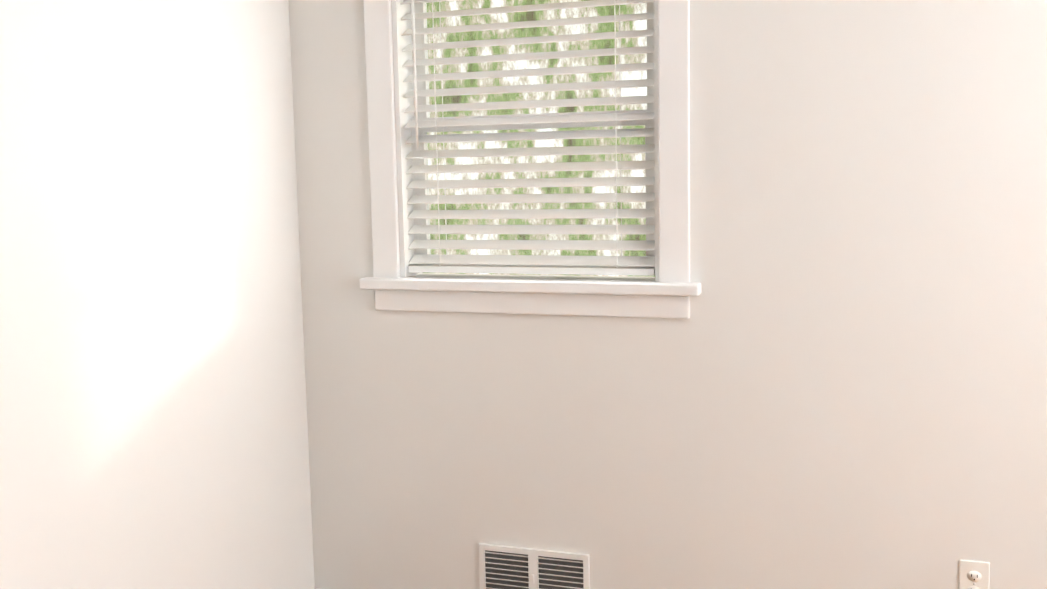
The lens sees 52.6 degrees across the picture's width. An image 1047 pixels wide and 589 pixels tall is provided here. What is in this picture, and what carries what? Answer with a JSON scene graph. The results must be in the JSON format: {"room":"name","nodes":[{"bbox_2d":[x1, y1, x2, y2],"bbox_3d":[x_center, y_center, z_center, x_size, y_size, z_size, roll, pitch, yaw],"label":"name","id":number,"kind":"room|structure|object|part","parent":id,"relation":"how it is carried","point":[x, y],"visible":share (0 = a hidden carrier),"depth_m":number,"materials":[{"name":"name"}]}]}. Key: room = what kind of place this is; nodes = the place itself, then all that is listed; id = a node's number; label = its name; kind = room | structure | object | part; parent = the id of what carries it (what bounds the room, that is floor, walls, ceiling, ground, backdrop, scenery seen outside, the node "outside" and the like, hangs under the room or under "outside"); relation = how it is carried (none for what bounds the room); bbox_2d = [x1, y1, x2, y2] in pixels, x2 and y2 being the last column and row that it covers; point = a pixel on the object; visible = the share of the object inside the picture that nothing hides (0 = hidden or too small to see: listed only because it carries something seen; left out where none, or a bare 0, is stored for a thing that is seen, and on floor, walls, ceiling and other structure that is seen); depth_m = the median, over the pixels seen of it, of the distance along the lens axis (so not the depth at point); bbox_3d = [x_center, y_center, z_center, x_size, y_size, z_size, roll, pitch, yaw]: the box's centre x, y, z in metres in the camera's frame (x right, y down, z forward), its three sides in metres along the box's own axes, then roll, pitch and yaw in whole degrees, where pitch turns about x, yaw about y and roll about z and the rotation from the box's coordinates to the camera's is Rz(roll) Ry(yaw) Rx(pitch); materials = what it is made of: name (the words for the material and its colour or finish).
{"room":"empty room","nodes":[
{"label":"empty room","id":0,"kind":"room"},
{"bbox_2d":[0,0,314,588],"bbox_3d":[-1.675,0.142,0.444,0.120,2.440,5.820,1,7,19],"label":"wall","id":1,"kind":"structure","parent":0,"point":[153,422],"depth_m":2.53,"materials":[{"name":"white paint"}]},
{"bbox_2d":[288,0,1046,588],"bbox_3d":[1.099,-0.171,2.607,3.940,2.440,0.120,1,7,19],"label":"wall","id":2,"kind":"structure","parent":0,"point":[838,380],"depth_m":2.73,"materials":[{"name":"white paint"}]},
{"bbox_2d":[364,0,689,318],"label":"window","id":3,"kind":"structure","parent":2,"relation":"in","point":[674,120],"depth_m":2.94,"materials":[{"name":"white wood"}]},
{"bbox_2d":[392,0,658,281],"bbox_3d":[0.016,-0.482,2.944,0.760,0.880,0.120,1,7,19],"label":"window frame","id":4,"kind":"structure","parent":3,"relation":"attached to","point":[400,27],"depth_m":3.02,"materials":[{"name":"white wood"}]},
{"bbox_2d":[400,0,654,275],"bbox_3d":[0.006,-0.479,2.915,0.720,0.846,0.069,1,7,19],"label":"window blind","id":5,"kind":"object","parent":3,"relation":"attached to","point":[566,265],"visible":0.9,"depth_m":2.92,"materials":[{"name":"white plastic"}]},
{"bbox_3d":[0.003,0.023,2.940,0.920,0.062,0.016,1,7,19],"label":"window apron","id":6,"kind":"part","parent":3,"relation":"part of","materials":[{"name":"white wood"}]},
{"bbox_3d":[0.027,-0.486,2.976,0.732,0.852,0.048,1,7,19],"label":"window sash","id":7,"kind":"part","parent":3,"relation":"part of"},
{"bbox_2d":[359,277,700,295],"bbox_3d":[-0.003,-0.023,2.918,0.980,0.032,0.050,1,7,19],"label":"window sill","id":8,"kind":"structure","parent":2,"relation":"attached to","point":[568,286],"depth_m":2.88,"materials":[{"name":"white wood"}]},
{"bbox_2d":[479,543,589,588],"bbox_3d":[0.028,0.812,3.030,0.330,0.170,0.016,1,7,19],"label":"air vent","id":9,"kind":"object","parent":2,"relation":"in","point":[505,567],"visible":1,"depth_m":3.03,"materials":[{"name":"white metal"}]},
{"bbox_2d":[959,560,989,588],"bbox_3d":[1.124,0.721,2.642,0.070,0.115,0.009,1,7,19],"label":"electrical outlet","id":10,"kind":"object","parent":2,"relation":"attached to","point":[974,574],"visible":1,"depth_m":2.64,"materials":[{"name":"white plastic"}]}
]}

